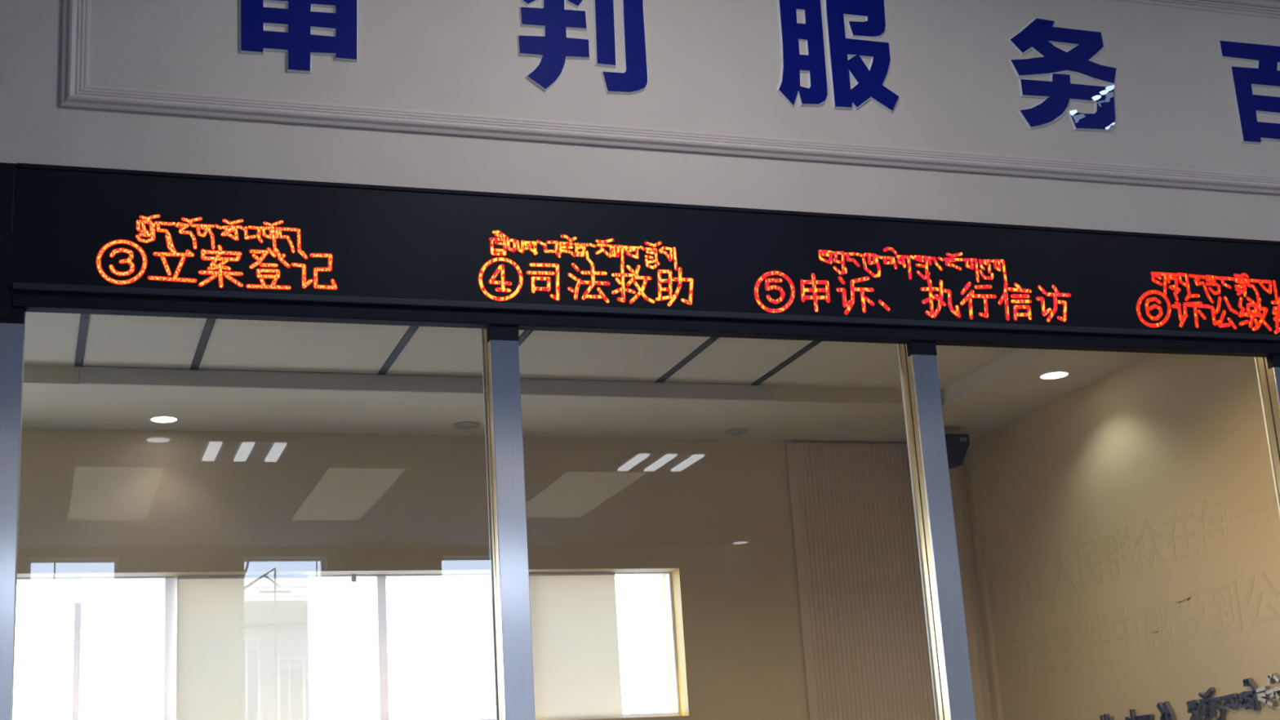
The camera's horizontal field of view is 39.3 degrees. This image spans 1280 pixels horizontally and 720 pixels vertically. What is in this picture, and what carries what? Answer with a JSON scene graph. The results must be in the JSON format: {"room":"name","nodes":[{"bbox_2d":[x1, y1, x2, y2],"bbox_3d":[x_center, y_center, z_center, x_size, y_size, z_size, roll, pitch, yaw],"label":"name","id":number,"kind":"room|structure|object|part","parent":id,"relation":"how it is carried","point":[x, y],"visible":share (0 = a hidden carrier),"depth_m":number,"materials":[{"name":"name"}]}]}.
{"room":"courthouse service hall","nodes":[
{"label":"courthouse service hall","id":0,"kind":"room"},
{"bbox_2d":[17,427,992,719],"bbox_3d":[-1.570,2.002,7.936,7.486,3.800,0.240,2,-16,-19],"label":"wall","id":1,"kind":"structure","parent":0,"point":[94,503],"depth_m":8.43,"materials":[{"name":"beige paint"}]},
{"bbox_2d":[17,572,680,719],"bbox_3d":[-2.255,2.099,7.683,5.232,2.347,0.070,2,-16,-19],"label":"window","id":2,"kind":"structure","parent":1,"relation":"in","point":[170,582],"depth_m":8.19,"materials":[{"name":"white"}]},
{"bbox_2d":[176,574,309,719],"bbox_3d":[-1.781,1.317,8.047,0.582,0.701,0.014,2,-16,-19],"label":"window blind","id":3,"kind":"object","parent":2,"relation":"attached to","point":[242,641],"visible":1,"depth_m":8.05,"materials":[{"name":"beige fabric"}]},
{"bbox_3d":[-2.329,0.976,8.003,5.232,0.006,0.055,2,-16,-19],"label":"frame","id":4,"kind":"part","parent":2,"relation":"part of","materials":[{"name":"white metal"}]},
{"bbox_3d":[-2.287,1.640,7.818,5.232,0.028,0.055,2,-16,-19],"label":"frame","id":5,"kind":"part","parent":2,"relation":"part of","materials":[{"name":"white"}]},
{"bbox_2d":[528,572,622,719],"bbox_3d":[-0.315,1.364,8.549,0.448,0.701,0.014,2,-16,-19],"label":"window blind","id":6,"kind":"object","parent":2,"relation":"attached to","point":[576,669],"visible":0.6,"depth_m":8.55,"materials":[{"name":"beige fabric"}]},
{"bbox_3d":[0.160,1.381,8.757,0.012,0.673,0.055,2,-16,-19],"label":"frame","id":7,"kind":"part","parent":2,"relation":"part of","materials":[{"name":"white"}]},
{"bbox_2d":[662,568,689,715],"bbox_3d":[0.176,1.386,8.735,0.004,0.707,0.241,2,-16,-19],"label":"trim","id":8,"kind":"structure","parent":1,"relation":"attached to","point":[676,576],"depth_m":8.70,"materials":[{"name":"beige paint"}]},
{"bbox_2d":[785,442,936,719],"bbox_3d":[1.218,1.676,8.867,0.845,2.585,0.024,2,-16,-19],"label":"panel","id":9,"kind":"object","parent":1,"relation":"attached to","point":[865,650],"visible":0.81,"depth_m":8.98,"materials":[{"name":"brown wood"}]},
{"bbox_2d":[944,433,969,468],"bbox_3d":[1.522,0.496,9.127,0.155,0.155,0.387,2,-16,-19],"label":"wall speaker","id":10,"kind":"object","parent":1,"relation":"attached to","point":[957,445],"visible":0.56,"depth_m":8.96,"materials":[{"name":"black plastic"}]},
{"bbox_2d":[948,440,1003,719],"bbox_3d":[1.747,2.160,8.890,0.186,3.600,0.060,2,-16,-19],"label":"trim","id":11,"kind":"structure","parent":1,"relation":"attached to","point":[969,467],"depth_m":9.17,"materials":[{"name":"beige paint"}]},
{"bbox_2d":[22,311,1154,442],"bbox_3d":[-1.285,-0.152,6.994,7.286,0.200,2.830,2,-16,-19],"label":"ceiling","id":12,"kind":"structure","parent":0,"point":[835,391],"depth_m":7.87,"materials":[{"name":"white paint"}]},
{"bbox_2d":[74,313,89,367],"bbox_3d":[-2.074,-0.159,6.696,0.032,0.010,1.330,2,-16,-19],"label":"ceiling slot","id":13,"kind":"object","parent":12,"relation":"attached to","point":[84,318],"visible":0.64,"depth_m":6.95,"materials":[{"name":"grey metal"}]},
{"bbox_2d":[149,415,178,422],"bbox_3d":[-2.100,0.261,7.906,0.125,0.004,0.125,2,-16,-19],"label":"recessed light","id":14,"kind":"object","parent":12,"relation":"in","point":[157,419],"visible":1,"depth_m":7.90,"materials":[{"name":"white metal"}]},
{"bbox_2d":[190,318,216,369],"bbox_3d":[-1.641,-0.145,6.845,0.032,0.010,1.330,2,-16,-19],"label":"ceiling slot","id":15,"kind":"object","parent":12,"relation":"attached to","point":[210,322],"visible":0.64,"depth_m":7.09,"materials":[{"name":"grey metal"}]},
{"bbox_2d":[377,325,418,375],"bbox_3d":[-0.902,-0.121,7.098,0.032,0.010,1.330,2,-16,-19],"label":"ceiling slot","id":16,"kind":"object","parent":12,"relation":"attached to","point":[411,331],"visible":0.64,"depth_m":7.35,"materials":[{"name":"grey metal"}]},
{"bbox_2d":[79,366,774,400],"bbox_3d":[-0.832,0.108,7.791,3.065,0.071,0.010,2,-16,-19],"label":"trim","id":17,"kind":"structure","parent":12,"relation":"attached to","point":[87,375],"depth_m":7.71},
{"bbox_2d":[453,421,479,428],"bbox_3d":[-0.807,0.304,8.353,0.125,0.004,0.125,2,-16,-19],"label":"recessed light","id":18,"kind":"object","parent":12,"relation":"in","point":[466,424],"visible":1,"depth_m":8.35,"materials":[{"name":"beige plastic"}]},
{"bbox_2d":[482,329,533,377],"bbox_3d":[-0.461,-0.107,7.248,0.032,0.010,1.330,2,-16,-19],"label":"ceiling slot","id":19,"kind":"object","parent":12,"relation":"attached to","point":[526,333],"visible":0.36,"depth_m":7.27,"materials":[{"name":"grey metal"}]},
{"bbox_2d":[655,337,719,382],"bbox_3d":[0.298,-0.083,7.508,0.032,0.010,1.330,2,-16,-19],"label":"ceiling slot","id":20,"kind":"object","parent":12,"relation":"attached to","point":[711,340],"visible":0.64,"depth_m":7.76,"materials":[{"name":"grey metal"}]},
{"bbox_2d":[724,428,749,435],"bbox_3d":[0.477,0.353,8.822,0.125,0.004,0.125,2,-16,-19],"label":"recessed light","id":21,"kind":"object","parent":12,"relation":"in","point":[734,431],"visible":1,"depth_m":8.82,"materials":[{"name":"beige plastic"}]},
{"bbox_2d":[751,340,821,385],"bbox_3d":[0.739,-0.069,7.659,0.032,0.010,1.330,2,-16,-19],"label":"ceiling slot","id":22,"kind":"object","parent":12,"relation":"attached to","point":[814,343],"visible":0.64,"depth_m":7.92,"materials":[{"name":"grey metal"}]},
{"bbox_2d":[1038,370,1069,379],"bbox_3d":[1.877,0.069,8.123,0.139,0.004,0.139,2,-16,-19],"label":"recessed light","id":23,"kind":"object","parent":12,"relation":"in","point":[1055,374],"visible":1,"depth_m":8.12,"materials":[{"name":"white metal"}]},
{"bbox_2d":[0,0,1279,241],"bbox_3d":[0.759,-1.090,6.381,10.900,1.275,0.100,2,-16,-19],"label":"wall","id":24,"kind":"structure","parent":0,"point":[713,66],"depth_m":6.05,"materials":[{"name":"white paint"}]},
{"bbox_2d":[239,0,357,73],"bbox_3d":[-1.077,-1.142,5.689,0.434,0.500,0.012,2,-16,-19],"label":"chinese character","id":25,"kind":"object","parent":24,"relation":"attached to","point":[299,19],"depth_m":5.65,"materials":[{"name":"blue plastic"}]},
{"bbox_2d":[516,0,648,94],"bbox_3d":[-0.199,-1.132,5.995,0.469,0.530,0.012,2,-16,-19],"label":"chinese character","id":26,"kind":"object","parent":24,"relation":"attached to","point":[553,48],"depth_m":5.97,"materials":[{"name":"blue plastic"}]},
{"bbox_2d":[0,162,1279,357],"bbox_3d":[-0.203,-0.291,5.766,6.470,0.476,0.066,2,-16,-19],"label":"led sign","id":27,"kind":"object","parent":24,"relation":"attached to","point":[82,240],"visible":1,"depth_m":5.77,"materials":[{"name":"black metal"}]},
{"bbox_3d":[0.530,-0.088,5.962,4.945,0.032,0.054,2,-16,-19],"label":"rail","id":28,"kind":"part","parent":27,"relation":"part of","materials":[{"name":"black metal"}]},
{"bbox_2d":[59,0,1279,195],"bbox_3d":[1.784,-1.041,6.658,7.479,0.820,0.024,2,-16,-19],"label":"trim","id":29,"kind":"structure","parent":24,"relation":"attached to","point":[76,91],"depth_m":5.92,"materials":[{"name":"paint"}]},
{"bbox_2d":[776,0,898,113],"bbox_3d":[0.683,-1.102,6.296,0.473,0.493,0.012,2,-16,-19],"label":"chinese character","id":30,"kind":"object","parent":24,"relation":"attached to","point":[868,82],"depth_m":6.28,"materials":[{"name":"blue plastic"}]},
{"bbox_2d":[1007,17,1116,132],"bbox_3d":[1.563,-1.047,6.582,0.457,0.449,0.024,2,-16,-19],"label":"chinese character","id":31,"kind":"object","parent":24,"relation":"attached to","point":[1037,36],"depth_m":6.58,"materials":[{"name":"blue plastic"}]},
{"bbox_2d":[1217,40,1279,144],"bbox_3d":[2.482,-1.013,6.902,0.534,0.435,0.012,2,-16,-19],"label":"chinese character","id":32,"kind":"object","parent":24,"relation":"attached to","point":[1265,73],"depth_m":6.86,"materials":[{"name":"blue plastic"}]},
{"bbox_2d":[971,353,1279,719],"bbox_3d":[2.365,1.692,7.722,0.200,3.800,2.830,2,-16,-19],"label":"wall","id":33,"kind":"structure","parent":0,"point":[1161,433],"depth_m":7.98,"materials":[{"name":"beige paint"}]},
{"bbox_2d":[998,564,1020,612],"bbox_3d":[1.848,1.140,8.974,0.001,0.224,0.208,2,-16,-19],"label":"raised character","id":34,"kind":"object","parent":33,"relation":"attached to","point":[1006,578],"visible":1,"depth_m":8.98,"materials":[{"name":"beige"}]},
{"bbox_2d":[1003,636,1027,680],"bbox_3d":[1.864,1.491,8.893,0.001,0.206,0.194,2,-16,-19],"label":"raised character","id":35,"kind":"object","parent":33,"relation":"attached to","point":[1024,677],"visible":1,"depth_m":8.89,"materials":[{"name":"beige"}]},
{"bbox_2d":[1022,555,1048,603],"bbox_3d":[1.926,1.070,8.752,0.001,0.216,0.220,2,-16,-19],"label":"raised character","id":36,"kind":"object","parent":33,"relation":"attached to","point":[1039,597],"visible":1,"depth_m":8.74,"materials":[{"name":"beige"}]},
{"bbox_2d":[1028,628,1055,677],"bbox_3d":[1.941,1.419,8.677,0.001,0.223,0.220,2,-16,-19],"label":"raised character","id":37,"kind":"object","parent":33,"relation":"attached to","point":[1042,639],"visible":1,"depth_m":8.66,"materials":[{"name":"beige"}]},
{"bbox_2d":[1050,547,1075,596],"bbox_3d":[2.003,1.006,8.533,0.001,0.222,0.226,2,-16,-19],"label":"raised character","id":38,"kind":"object","parent":33,"relation":"attached to","point":[1060,566],"visible":1,"depth_m":8.55,"materials":[{"name":"beige"}]},
{"bbox_2d":[1053,622,1083,671],"bbox_3d":[2.018,1.351,8.457,0.001,0.224,0.231,2,-16,-19],"label":"raised character","id":39,"kind":"object","parent":33,"relation":"attached to","point":[1065,646],"visible":1,"depth_m":8.46,"materials":[{"name":"beige"}]},
{"bbox_2d":[1074,538,1102,590],"bbox_3d":[2.079,0.947,8.316,0.001,0.212,0.207,2,-16,-19],"label":"raised character","id":40,"kind":"object","parent":33,"relation":"attached to","point":[1082,584],"visible":1,"depth_m":8.32,"materials":[{"name":"beige"}]},
{"bbox_2d":[1081,615,1110,666],"bbox_3d":[2.094,1.288,8.241,0.001,0.222,0.223,2,-16,-19],"label":"raised character","id":41,"kind":"object","parent":33,"relation":"attached to","point":[1100,642],"visible":1,"depth_m":8.25,"materials":[{"name":"beige"}]},
{"bbox_2d":[1099,713,1114,719],"bbox_3d":[2.115,1.631,8.116,0.022,0.054,0.080,2,-16,-19],"label":"raised letter","id":42,"kind":"object","parent":33,"relation":"attached to","point":[1105,717],"visible":1,"depth_m":8.11,"materials":[{"name":"blue metal"}]},
{"bbox_2d":[1102,525,1133,581],"bbox_3d":[2.155,0.875,8.100,0.001,0.223,0.227,2,-16,-19],"label":"raised character","id":43,"kind":"object","parent":33,"relation":"attached to","point":[1113,543],"visible":1,"depth_m":8.13,"materials":[{"name":"beige"}]},
{"bbox_2d":[1111,608,1138,657],"bbox_3d":[2.171,1.221,8.022,0.001,0.222,0.195,2,-16,-19],"label":"raised character","id":44,"kind":"object","parent":33,"relation":"attached to","point":[1123,620],"visible":1,"depth_m":8.02,"materials":[{"name":"beige"}]},
{"bbox_2d":[1124,709,1136,719],"bbox_3d":[2.175,1.584,7.944,0.022,0.066,0.059,2,-16,-19],"label":"raised letter","id":45,"kind":"object","parent":33,"relation":"attached to","point":[1132,712],"visible":1,"depth_m":7.92,"materials":[{"name":"blue metal"}]},
{"bbox_2d":[1133,714,1155,719],"bbox_3d":[2.211,1.580,7.840,0.022,0.054,0.130,2,-16,-19],"label":"raised letter","id":46,"kind":"object","parent":33,"relation":"attached to","point":[1148,717],"visible":1,"depth_m":7.83,"materials":[{"name":"blue metal"}]},
{"bbox_2d":[1133,518,1164,569],"bbox_3d":[2.233,0.808,7.880,0.001,0.225,0.225,2,-16,-19],"label":"raised character","id":47,"kind":"object","parent":33,"relation":"attached to","point":[1153,550],"visible":1,"depth_m":7.85,"materials":[{"name":"beige"}]},
{"bbox_2d":[1141,597,1173,652],"bbox_3d":[2.248,1.154,7.805,0.001,0.221,0.222,2,-16,-19],"label":"raised character","id":48,"kind":"object","parent":33,"relation":"attached to","point":[1157,606],"visible":1,"depth_m":7.80,"materials":[{"name":"beige"}]},
{"bbox_2d":[1156,701,1176,719],"bbox_3d":[2.262,1.522,7.694,0.022,0.112,0.109,2,-16,-19],"label":"raised letter","id":49,"kind":"object","parent":33,"relation":"attached to","point":[1166,712],"visible":1,"depth_m":7.69,"materials":[{"name":"blue metal"}]},
{"bbox_2d":[1163,509,1198,562],"bbox_3d":[2.308,0.743,7.666,0.001,0.222,0.219,2,-16,-19],"label":"raised character","id":50,"kind":"object","parent":33,"relation":"attached to","point":[1184,535],"visible":1,"depth_m":7.66,"materials":[{"name":"beige"}]},
{"bbox_2d":[1172,588,1208,646],"bbox_3d":[2.324,1.089,7.586,0.001,0.223,0.222,2,-16,-19],"label":"raised character","id":51,"kind":"object","parent":33,"relation":"attached to","point":[1180,599],"visible":1,"depth_m":7.59,"materials":[{"name":"beige"}]},
{"bbox_2d":[1186,699,1203,719],"bbox_3d":[2.328,1.472,7.508,0.022,0.094,0.084,2,-16,-19],"label":"raised letter","id":52,"kind":"object","parent":33,"relation":"attached to","point":[1194,707],"visible":1,"depth_m":7.50,"materials":[{"name":"blue metal"}]},
{"bbox_2d":[1198,687,1217,719],"bbox_3d":[2.357,1.428,7.428,0.022,0.133,0.093,2,-16,-19],"label":"raised letter","id":53,"kind":"object","parent":33,"relation":"attached to","point":[1210,707],"visible":1,"depth_m":7.42,"materials":[{"name":"blue metal"}]},
{"bbox_2d":[1196,497,1232,548],"bbox_3d":[2.385,0.677,7.447,0.001,0.224,0.224,2,-16,-19],"label":"raised character","id":54,"kind":"object","parent":33,"relation":"attached to","point":[1204,506],"visible":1,"depth_m":7.46,"materials":[{"name":"beige"}]},
{"bbox_2d":[1212,696,1226,719],"bbox_3d":[2.381,1.435,7.356,0.022,0.102,0.059,2,-16,-19],"label":"raised letter","id":55,"kind":"object","parent":33,"relation":"attached to","point":[1223,711],"visible":1,"depth_m":7.34,"materials":[{"name":"blue metal"}]},
{"bbox_2d":[1205,579,1242,636],"bbox_3d":[2.400,1.025,7.372,0.001,0.214,0.206,2,-16,-19],"label":"raised character","id":56,"kind":"object","parent":33,"relation":"attached to","point":[1219,615],"visible":1,"depth_m":7.37,"materials":[{"name":"beige"}]},
{"bbox_2d":[1220,693,1239,710],"bbox_3d":[2.403,1.394,7.296,0.022,0.064,0.091,2,-16,-19],"label":"raised letter","id":57,"kind":"object","parent":33,"relation":"attached to","point":[1229,700],"visible":1,"depth_m":7.28,"materials":[{"name":"blue metal"}]},
{"bbox_2d":[1235,691,1250,709],"bbox_3d":[2.428,1.375,7.224,0.022,0.072,0.072,2,-16,-19],"label":"raised letter","id":58,"kind":"object","parent":33,"relation":"attached to","point":[1241,700],"visible":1,"depth_m":7.21,"materials":[{"name":"blue metal"}]},
{"bbox_2d":[1233,502,1268,519],"bbox_3d":[2.462,0.610,7.228,0.001,0.025,0.221,2,-16,-19],"label":"raised character","id":59,"kind":"object","parent":33,"relation":"attached to","point":[1255,509],"visible":1,"depth_m":7.22,"materials":[{"name":"beige"}]},
{"bbox_2d":[1242,678,1261,711],"bbox_3d":[2.450,1.337,7.164,0.022,0.131,0.073,2,-16,-19],"label":"raised letter","id":60,"kind":"object","parent":33,"relation":"attached to","point":[1254,704],"visible":1,"depth_m":7.16,"materials":[{"name":"blue metal"}]},
{"bbox_2d":[1243,572,1279,626],"bbox_3d":[2.478,0.960,7.149,0.001,0.217,0.224,2,-16,-19],"label":"raised character","id":61,"kind":"object","parent":33,"relation":"attached to","point":[1254,621],"visible":1,"depth_m":7.15,"materials":[{"name":"beige"}]},
{"bbox_2d":[1255,686,1277,706],"bbox_3d":[2.477,1.333,7.086,0.022,0.082,0.090,2,-16,-19],"label":"raised letter","id":62,"kind":"object","parent":33,"relation":"attached to","point":[1261,696],"visible":1,"depth_m":7.08,"materials":[{"name":"silver metal"}]},
{"bbox_2d":[1265,672,1279,700],"bbox_3d":[2.493,1.284,7.041,0.022,0.106,0.092,2,-16,-19],"label":"raised letter","id":63,"kind":"object","parent":33,"relation":"attached to","point":[1273,693],"visible":1,"depth_m":7.03,"materials":[{"name":"silver metal"}]},
{"bbox_2d":[1270,493,1276,505],"bbox_3d":[2.539,0.546,7.010,0.001,0.223,0.230,2,-16,-19],"label":"raised character","id":64,"kind":"object","parent":33,"relation":"attached to","point":[1273,500],"visible":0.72,"depth_m":7.09,"materials":[{"name":"beige"}]},
{"bbox_3d":[2.559,1.802,0.853,11.300,0.120,17.500,2,-16,-19],"label":"floor","id":65,"kind":"structure","parent":0,"visible":0},
{"bbox_3d":[-0.261,2.474,4.894,5.962,1.100,0.800,2,-16,-19],"label":"countertop","id":66,"kind":"structure","parent":65,"relation":"on","visible":0},
{"bbox_2d":[0,306,25,719],"bbox_3d":[-1.763,0.874,4.897,0.099,2.162,0.096,2,-16,-19],"label":"post","id":67,"kind":"object","parent":66,"relation":"on","point":[12,331],"visible":0.92,"depth_m":5.01,"materials":[{"name":"silver metal"}]},
{"bbox_2d":[480,324,535,719],"bbox_3d":[-0.377,0.918,5.371,0.099,2.162,0.096,2,-16,-19],"label":"post","id":68,"kind":"object","parent":66,"relation":"on","point":[505,478],"visible":0.91,"depth_m":5.45,"materials":[{"name":"silver metal"}]},
{"bbox_2d":[897,340,976,719],"bbox_3d":[1.010,0.962,5.846,0.099,2.162,0.096,2,-16,-19],"label":"post","id":69,"kind":"object","parent":66,"relation":"on","point":[943,599],"visible":0.91,"depth_m":5.92,"materials":[{"name":"silver metal"}]},
{"bbox_2d":[1253,354,1279,517],"bbox_3d":[2.401,1.006,6.322,0.099,2.162,0.096,2,-16,-19],"label":"post","id":70,"kind":"object","parent":66,"relation":"on","point":[1268,368],"visible":0.84,"depth_m":6.54,"materials":[{"name":"silver metal"}]}
]}

